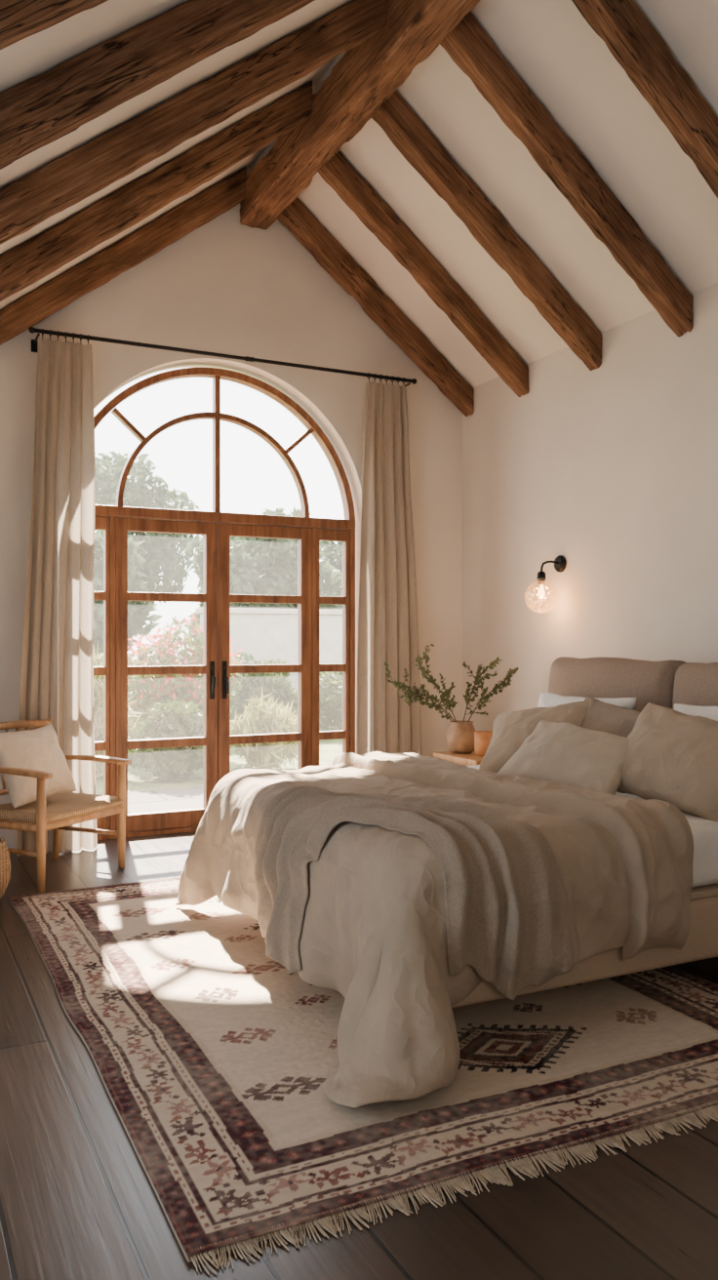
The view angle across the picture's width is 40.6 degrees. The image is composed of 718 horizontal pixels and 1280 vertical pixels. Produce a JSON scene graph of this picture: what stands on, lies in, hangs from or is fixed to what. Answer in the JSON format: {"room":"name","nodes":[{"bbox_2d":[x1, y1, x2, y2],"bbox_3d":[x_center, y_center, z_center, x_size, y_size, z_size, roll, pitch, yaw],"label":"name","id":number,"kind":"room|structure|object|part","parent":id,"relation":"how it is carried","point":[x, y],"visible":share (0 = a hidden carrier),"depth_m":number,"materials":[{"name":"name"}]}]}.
{"room":"bedroom","nodes":[
{"label":"bedroom","id":0,"kind":"room"},
{"bbox_2d":[0,166,462,848],"bbox_3d":[-1.625,-1.010,6.637,5.720,4.720,0.250,0,0,-26],"label":"wall","id":1,"kind":"structure","parent":0,"point":[227,286],"depth_m":6.96,"materials":[{"name":"white paint"}]},
{"bbox_2d":[28,326,416,386],"bbox_3d":[-0.854,-1.905,6.750,2.775,0.100,0.224,0,0,-26],"label":"curtain rod","id":2,"kind":"object","parent":1,"relation":"attached to","point":[31,330],"visible":0.9,"depth_m":6.55,"materials":[{"name":"metal"}]},
{"bbox_2d":[16,328,97,856],"bbox_3d":[-1.911,-0.306,6.170,0.507,3.292,0.130,0,0,-26],"label":"curtain","id":3,"kind":"object","parent":2,"relation":"hanging from","point":[57,673],"visible":0.82,"depth_m":6.16,"materials":[{"name":"fabric"}]},
{"bbox_2d":[356,372,421,755],"bbox_3d":[0.230,-0.306,7.215,0.576,3.292,0.132,0,0,-26],"label":"curtain","id":4,"kind":"object","parent":2,"relation":"hanging from","point":[387,607],"visible":0.8,"depth_m":7.19,"materials":[{"name":"fabric"}]},
{"bbox_2d":[93,366,355,839],"bbox_3d":[-1.008,-0.293,6.938,2.172,3.286,0.153,0,0,-26],"label":"door","id":5,"kind":"structure","parent":1,"relation":"in","point":[217,528],"depth_m":6.93,"materials":[{"name":"brown wood"}]},
{"bbox_3d":[-1.030,0.285,6.879,0.035,0.270,0.067,0,0,-26],"label":"handle","id":6,"kind":"part","parent":5,"relation":"part of","materials":[{"name":"metal"}]},
{"bbox_3d":[-1.019,-0.876,6.960,2.082,0.072,0.102,0,0,-26],"label":"transom rail","id":7,"kind":"part","parent":5,"relation":"part of","materials":[{"name":"brown wood"}]},
{"bbox_3d":[-0.948,0.285,6.919,0.035,0.270,0.067,0,0,-26],"label":"handle","id":8,"kind":"part","parent":5,"relation":"part of","materials":[{"name":"metal"}]},
{"bbox_2d":[0,831,717,1279],"bbox_3d":[0.145,1.400,3.022,5.720,0.100,8.300,0,0,-26],"label":"floor","id":9,"kind":"structure","parent":0,"point":[78,1201],"depth_m":2.33,"materials":[{"name":"brown wood"}]},
{"bbox_2d":[0,837,10,898],"bbox_3d":[-1.999,1.192,4.989,0.400,0.312,0.400,0,0,-26],"label":"basket","id":10,"kind":"object","parent":9,"relation":"on","point":[5,862],"visible":1,"depth_m":4.97,"materials":[{"name":"wicker"}]},
{"bbox_2d":[0,719,131,893],"bbox_3d":[-1.805,0.917,5.603,0.661,0.868,0.725,0,0,26],"label":"armchair","id":11,"kind":"object","parent":9,"relation":"on","point":[56,812],"visible":0.85,"depth_m":5.52,"materials":[{"name":"brown wood"}]},
{"bbox_3d":[-2.011,0.880,5.705,0.052,0.030,0.608,0,0,26],"label":"rail","id":12,"kind":"part","parent":11,"relation":"part of","materials":[{"name":"brown wood"}]},
{"bbox_3d":[-1.908,1.073,5.303,0.481,0.179,0.046,0,0,29],"label":"rail","id":13,"kind":"part","parent":11,"relation":"part of","materials":[{"name":"brown wood"}]},
{"bbox_3d":[-2.067,0.510,5.733,0.076,0.054,0.632,0,0,26],"label":"rail","id":14,"kind":"part","parent":11,"relation":"part of","materials":[{"name":"brown wood"}]},
{"bbox_3d":[-1.906,0.718,5.295,0.570,0.036,0.082,0,0,26],"label":"armrest","id":15,"kind":"part","parent":11,"relation":"part of","materials":[{"name":"brown wood"}]},
{"bbox_2d":[0,722,77,808],"bbox_3d":[-1.879,0.715,5.603,0.255,0.428,0.517,0,0,22],"label":"cushion","id":16,"kind":"object","parent":11,"relation":"on","point":[39,749],"visible":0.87,"depth_m":5.52,"materials":[{"name":"beige fabric"}]},
{"bbox_3d":[-1.697,1.042,5.188,0.053,0.615,0.054,0,0,26],"label":"leg","id":17,"kind":"part","parent":11,"relation":"part of","materials":[{"name":"brown wood"}]},
{"bbox_3d":[-1.877,0.919,5.979,0.132,0.865,0.050,0,0,26],"label":"leg","id":18,"kind":"part","parent":11,"relation":"part of","materials":[{"name":"brown wood"}]},
{"bbox_3d":[-1.764,0.964,5.583,0.525,0.068,0.649,0,0,26],"label":"seat","id":19,"kind":"part","parent":11,"relation":"part of","materials":[{"name":"wicker"}]},
{"bbox_3d":[-1.553,1.000,5.479,0.050,0.048,0.650,0,0,26],"label":"rail","id":20,"kind":"part","parent":11,"relation":"part of","materials":[{"name":"brown wood"}]},
{"bbox_3d":[-1.629,1.073,5.868,0.481,0.179,0.046,0,0,24],"label":"rail","id":21,"kind":"part","parent":11,"relation":"part of","materials":[{"name":"brown wood"}]},
{"bbox_3d":[-1.622,0.718,5.872,0.570,0.036,0.082,0,0,26],"label":"armrest","id":22,"kind":"part","parent":11,"relation":"part of","materials":[{"name":"brown wood"}]},
{"bbox_3d":[-1.410,1.042,5.771,0.053,0.615,0.054,0,0,26],"label":"leg","id":23,"kind":"part","parent":11,"relation":"part of","materials":[{"name":"brown wood"}]},
{"bbox_2d":[9,877,717,1274],"bbox_3d":[-0.047,1.341,4.072,2.316,0.016,3.382,0,0,-26],"label":"rug","id":24,"kind":"object","parent":9,"relation":"on","point":[215,1060],"visible":0.62,"depth_m":2.98,"materials":[{"name":"beige fabric"}]},
{"bbox_2d":[451,656,717,1008],"bbox_3d":[0.746,0.722,4.441,2.308,1.256,1.994,0,0,-26],"label":"bed","id":25,"kind":"object","parent":24,"relation":"on","point":[662,683],"visible":0.26,"depth_m":4.58,"materials":[{"name":"fabric"}]},
{"bbox_2d":[467,764,717,887],"bbox_3d":[0.599,0.817,4.369,1.920,0.243,1.920,0,0,-26],"label":"mattress","id":26,"kind":"object","parent":25,"relation":"on","point":[704,831],"visible":0.02,"depth_m":3.65,"materials":[{"name":"white fabric"}]},
{"bbox_2d":[175,751,693,1108],"bbox_3d":[0.186,0.942,4.055,1.464,0.755,2.440,0,0,-22],"label":"duvet","id":27,"kind":"object","parent":26,"relation":"on","point":[374,930],"visible":0.85,"depth_m":3.35,"materials":[{"name":"beige fabric"}]},
{"bbox_2d":[254,785,573,999],"bbox_3d":[0.114,0.913,3.575,1.410,0.678,0.559,0,0,42],"label":"throw blanket","id":28,"kind":"object","parent":27,"relation":"on","point":[507,912],"visible":1,"depth_m":3.18,"materials":[{"name":"beige fabric"}]},
{"bbox_2d":[479,700,588,773],"bbox_3d":[0.906,0.502,4.928,0.639,0.410,0.304,0,0,40],"label":"pillow","id":29,"kind":"object","parent":26,"relation":"on","point":[511,729],"visible":0.49,"depth_m":4.91,"materials":[{"name":"fabric"}]},
{"bbox_2d":[496,720,629,795],"bbox_3d":[0.948,0.540,4.338,0.337,0.318,0.622,0,0,-42],"label":"pillow","id":30,"kind":"object","parent":26,"relation":"on","point":[568,753],"visible":0.76,"depth_m":4.25,"materials":[{"name":"beige fabric"}]},
{"bbox_2d":[537,691,636,710],"bbox_3d":[1.136,0.488,5.096,0.217,0.408,0.763,0,0,-29],"label":"pillow","id":31,"kind":"object","parent":26,"relation":"on","point":[546,700],"visible":0.14,"depth_m":5.16,"materials":[{"name":"white fabric"}]},
{"bbox_2d":[580,695,640,793],"bbox_3d":[1.185,0.496,4.675,0.267,0.428,0.587,0,0,-22],"label":"pillow","id":32,"kind":"object","parent":26,"relation":"on","point":[601,716],"visible":0.3,"depth_m":4.65,"materials":[{"name":"beige fabric"}]},
{"bbox_2d":[616,702,717,821],"bbox_3d":[1.337,0.496,4.067,0.334,0.427,0.697,0,0,-30],"label":"pillow","id":33,"kind":"object","parent":26,"relation":"on","point":[671,755],"visible":0.87,"depth_m":3.97,"materials":[{"name":"fabric"}]},
{"bbox_2d":[674,703,717,720],"bbox_3d":[1.598,0.477,4.149,0.223,0.472,0.822,0,0,-30],"label":"pillow","id":34,"kind":"object","parent":26,"relation":"on","point":[711,712],"visible":0.11,"depth_m":4.34,"materials":[{"name":"white fabric"}]},
{"bbox_2d":[548,656,686,712],"bbox_3d":[1.403,0.461,5.320,0.354,0.732,0.994,0,0,-26],"label":"cushion","id":35,"kind":"object","parent":25,"relation":"on","point":[647,681],"depth_m":5.13,"materials":[{"name":"beige fabric"}]},
{"bbox_2d":[672,662,717,709],"bbox_3d":[1.843,0.460,4.421,0.356,0.733,0.994,0,0,-26],"label":"cushion","id":36,"kind":"object","parent":25,"relation":"on","point":[693,683],"depth_m":4.63,"materials":[{"name":"beige fabric"}]},
{"bbox_2d":[433,750,483,765],"bbox_3d":[0.865,1.065,6.637,0.527,0.570,0.560,0,0,-26],"label":"nightstand","id":37,"kind":"object","parent":9,"relation":"on","point":[467,759],"visible":0.09,"depth_m":6.53,"materials":[{"name":"brown wood"}]},
{"bbox_2d":[446,720,475,753],"bbox_3d":[0.712,0.671,6.729,0.212,0.215,0.212,0,0,-26],"label":"vase","id":38,"kind":"object","parent":37,"relation":"on","point":[460,735],"visible":0.95,"depth_m":6.65,"materials":[{"name":"beige ceramic"}]},
{"bbox_2d":[384,662,452,721],"bbox_3d":[0.431,0.451,6.679,0.521,0.598,0.184,0,0,7],"label":"leafy branch","id":39,"kind":"object","parent":38,"relation":"in","point":[394,682],"visible":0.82,"depth_m":6.67,"materials":[{"name":"green plant"}]},
{"bbox_2d":[398,683,454,721],"bbox_3d":[0.491,0.521,6.607,0.522,0.456,0.360,0,0,-26],"label":"leafy branch","id":40,"kind":"object","parent":38,"relation":"in","point":[418,698],"visible":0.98,"depth_m":6.59,"materials":[{"name":"green plant"}]},
{"bbox_2d":[414,643,457,721],"bbox_3d":[0.525,0.388,6.705,0.344,0.724,0.268,0,0,19],"label":"leafy branch","id":41,"kind":"object","parent":38,"relation":"in","point":[425,657],"visible":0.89,"depth_m":6.70,"materials":[{"name":"green plant"}]},
{"bbox_2d":[462,656,502,721],"bbox_3d":[0.849,0.431,6.722,0.324,0.635,0.226,0,0,26],"label":"leafy branch","id":42,"kind":"object","parent":38,"relation":"in","point":[477,681],"visible":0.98,"depth_m":6.71,"materials":[{"name":"green plant"}]},
{"bbox_2d":[464,667,518,721],"bbox_3d":[0.938,0.470,6.691,0.418,0.559,0.248,0,0,-26],"label":"leafy branch","id":43,"kind":"object","parent":38,"relation":"in","point":[503,683],"visible":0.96,"depth_m":6.71,"materials":[{"name":"green plant"}]},
{"bbox_2d":[474,730,492,756],"bbox_3d":[0.840,0.699,6.559,0.128,0.160,0.127,0,0,-26],"label":"candle","id":44,"kind":"object","parent":37,"relation":"on","point":[482,739],"visible":0.84,"depth_m":6.50,"materials":[{"name":"orange wax"}]},
{"bbox_2d":[0,0,717,388],"bbox_3d":[0.145,-1.997,3.022,5.720,3.045,8.300,0,0,-26],"label":"ceiling","id":45,"kind":"structure","parent":0,"point":[549,45],"depth_m":5.28,"materials":[{"name":"paint"}]},
{"bbox_2d":[0,0,108,50],"bbox_3d":[-0.684,-1.853,2.624,3.440,2.869,0.131,0,0,-26],"label":"rafter","id":46,"kind":"object","parent":45,"relation":"attached to","point":[20,20],"visible":1,"depth_m":2.51,"materials":[{"name":"brown wood"}]},
{"bbox_2d":[0,166,246,345],"bbox_3d":[-2.349,-1.857,6.023,3.440,2.863,0.136,0,0,-26],"label":"rafter","id":47,"kind":"object","parent":45,"relation":"attached to","point":[96,271],"visible":1,"depth_m":6.36,"materials":[{"name":"brown wood"}]},
{"bbox_2d":[0,80,312,301],"bbox_3d":[-1.847,-1.858,4.998,3.440,2.859,0.139,0,0,-26],"label":"rafter","id":48,"kind":"object","parent":45,"relation":"attached to","point":[24,264],"visible":1,"depth_m":5.29,"materials":[{"name":"brown wood"}]},
{"bbox_2d":[0,0,315,169],"bbox_3d":[-1.041,-1.856,3.353,3.440,2.863,0.132,0,0,-26],"label":"rafter","id":49,"kind":"object","parent":45,"relation":"attached to","point":[38,111],"visible":1,"depth_m":3.40,"materials":[{"name":"brown wood"}]},
{"bbox_2d":[0,0,387,244],"bbox_3d":[-1.429,-1.859,4.144,3.440,2.859,0.130,0,0,-26],"label":"rafter","id":50,"kind":"object","parent":45,"relation":"attached to","point":[25,202],"visible":1,"depth_m":4.39,"materials":[{"name":"brown wood"}]},
{"bbox_2d":[240,0,479,229],"bbox_3d":[0.963,-3.063,3.395,0.238,0.299,7.750,0,0,-26],"label":"ridge beam","id":51,"kind":"structure","parent":45,"relation":"attached to","point":[369,73],"depth_m":5.37,"materials":[{"name":"brown wood"}]},
{"bbox_2d":[277,197,474,416],"bbox_3d":[0.119,-2.517,7.229,1.654,1.535,0.137,0,0,-26],"label":"rafter","id":52,"kind":"object","parent":45,"relation":"attached to","point":[296,217],"visible":0.89,"depth_m":7.18,"materials":[{"name":"brown wood"}]},
{"bbox_2d":[318,150,528,397],"bbox_3d":[0.436,-2.515,6.581,1.655,1.540,0.142,0,0,-26],"label":"rafter","id":53,"kind":"object","parent":45,"relation":"attached to","point":[359,196],"visible":0.94,"depth_m":6.53,"materials":[{"name":"brown wood"}]},
{"bbox_2d":[371,90,601,370],"bbox_3d":[0.776,-2.512,5.887,1.655,1.545,0.139,0,0,-26],"label":"rafter","id":54,"kind":"object","parent":45,"relation":"attached to","point":[403,127],"visible":0.97,"depth_m":5.84,"materials":[{"name":"brown wood"}]},
{"bbox_2d":[440,11,693,337],"bbox_3d":[1.117,-2.513,5.192,1.655,1.544,0.140,0,0,-26],"label":"rafter","id":55,"kind":"object","parent":45,"relation":"attached to","point":[468,45],"visible":0.95,"depth_m":5.14,"materials":[{"name":"brown wood"}]},
{"bbox_2d":[571,0,717,198],"bbox_3d":[1.457,-2.513,4.498,1.654,1.544,0.136,0,0,-26],"label":"rafter","id":56,"kind":"object","parent":45,"relation":"attached to","point":[646,59],"visible":1,"depth_m":4.41,"materials":[{"name":"brown wood"}]},
{"bbox_2d":[462,282,717,732],"bbox_3d":[2.635,-0.306,4.214,0.200,3.312,7.850,0,0,-26],"label":"wall","id":57,"kind":"structure","parent":0,"point":[611,469],"depth_m":6.26,"materials":[{"name":"white paint"}]},
{"bbox_2d":[536,555,566,598],"bbox_3d":[1.244,-0.377,6.511,0.273,0.393,0.220,0,0,-26],"label":"wall lamp","id":58,"kind":"object","parent":57,"relation":"attached to","point":[560,562],"visible":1,"depth_m":6.51,"materials":[{"name":"metal"}]},
{"bbox_2d":[536,570,546,584],"bbox_3d":[1.220,-0.417,6.500,0.060,0.085,0.060,0,0,-26],"label":"socket","id":59,"kind":"object","parent":58,"relation":"attached to","point":[540,578],"depth_m":6.48,"materials":[{"name":"metal"}]},
{"bbox_3d":[1.220,-0.324,6.500,0.048,0.092,0.047,0,0,-26],"label":"bulb","id":60,"kind":"part","parent":58,"relation":"part of","materials":[{"name":"white glass"}]},
{"bbox_3d":[1.283,-0.494,6.530,0.154,0.080,0.016,0,0,-26],"label":"arm","id":61,"kind":"part","parent":58,"relation":"part of","materials":[{"name":"metal"}]},
{"label":"outside","id":62,"kind":"structure","parent":0,"visible":0},
{"bbox_2d":[95,674,342,813],"bbox_3d":[-5.761,1.460,28.808,45.000,0.100,43.190,0,0,-26],"label":"ground","id":63,"kind":"structure","parent":62,"point":[145,793],"depth_m":9.33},
{"bbox_2d":[93,640,144,778],"bbox_3d":[-2.858,0.700,9.923,1.233,1.432,1.160,0,0,19],"label":"shrub","id":64,"kind":"object","parent":63,"relation":"on","point":[98,679],"visible":0.09,"depth_m":9.85,"materials":[{"name":"green plant"}]},
{"bbox_2d":[93,529,163,665],"bbox_3d":[-5.755,-0.476,19.443,3.231,3.804,2.985,0,0,8],"label":"tree","id":65,"kind":"object","parent":63,"relation":"on","point":[139,614],"visible":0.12,"depth_m":19.30,"materials":[{"name":"green plant"}]},
{"bbox_2d":[94,448,199,602],"bbox_3d":[-6.948,-1.893,26.692,5.362,6.624,4.610,0,0,-26],"label":"tree","id":66,"kind":"object","parent":63,"relation":"on","point":[161,548],"visible":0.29,"depth_m":26.07,"materials":[{"name":"green plant"}]},
{"bbox_2d":[127,699,202,782],"bbox_3d":[-1.857,0.992,9.776,1.110,0.850,0.903,0,0,-26],"label":"shrub","id":67,"kind":"object","parent":63,"relation":"on","point":[183,721],"visible":0.76,"depth_m":9.57,"materials":[{"name":"green plant"}]},
{"bbox_3d":[-1.837,1.222,9.797,0.292,0.390,0.292,0,0,-26],"label":"stem","id":68,"kind":"part","parent":67,"relation":"part of","materials":[{"name":"plant"}]},
{"bbox_2d":[127,614,244,735],"bbox_3d":[-2.170,0.551,11.429,1.647,1.729,1.316,0,0,-26],"label":"shrub","id":69,"kind":"object","parent":63,"relation":"on","point":[165,687],"visible":0.45,"depth_m":11.16,"materials":[{"name":"green plant"}]},
{"bbox_2d":[184,504,342,642],"bbox_3d":[-1.952,-0.799,21.868,3.940,4.447,3.509,0,0,-26],"label":"tree","id":70,"kind":"object","parent":63,"relation":"on","point":[259,566],"visible":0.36,"depth_m":20.93,"materials":[{"name":"green plant"}]},
{"bbox_2d":[230,687,297,769],"bbox_3d":[-1.019,0.945,10.550,1.055,0.943,0.894,0,0,-26],"label":"shrub","id":71,"kind":"object","parent":63,"relation":"on","point":[268,720],"visible":0.8,"depth_m":10.36,"materials":[{"name":"green plant"}]},
{"bbox_2d":[230,651,297,727],"bbox_3d":[-1.387,0.783,13.140,1.465,1.267,1.263,0,0,-26],"label":"shrub","id":72,"kind":"object","parent":63,"relation":"on","point":[276,684],"visible":0.41,"depth_m":12.84,"materials":[{"name":"green plant"}]},
{"bbox_2d":[196,607,342,729],"bbox_3d":[1.105,0.465,16.270,7.800,1.890,0.350,0,0,-26],"label":"wall","id":73,"kind":"structure","parent":63,"relation":"on","point":[266,634],"depth_m":14.97,"materials":[{"name":"white paint"}]},
{"bbox_2d":[320,671,342,730],"bbox_3d":[-0.231,0.908,14.369,1.202,1.018,1.125,0,0,10],"label":"shrub","id":74,"kind":"object","parent":63,"relation":"on","point":[331,699],"visible":0.38,"depth_m":14.09,"materials":[{"name":"green plant"}]},
{"bbox_2d":[320,540,342,589],"bbox_3d":[-0.218,-1.000,28.829,4.602,4.846,3.815,0,0,-26],"label":"tree","id":75,"kind":"object","parent":63,"relation":"on","point":[331,550],"visible":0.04,"depth_m":28.14,"materials":[{"name":"green plant"}]}
]}

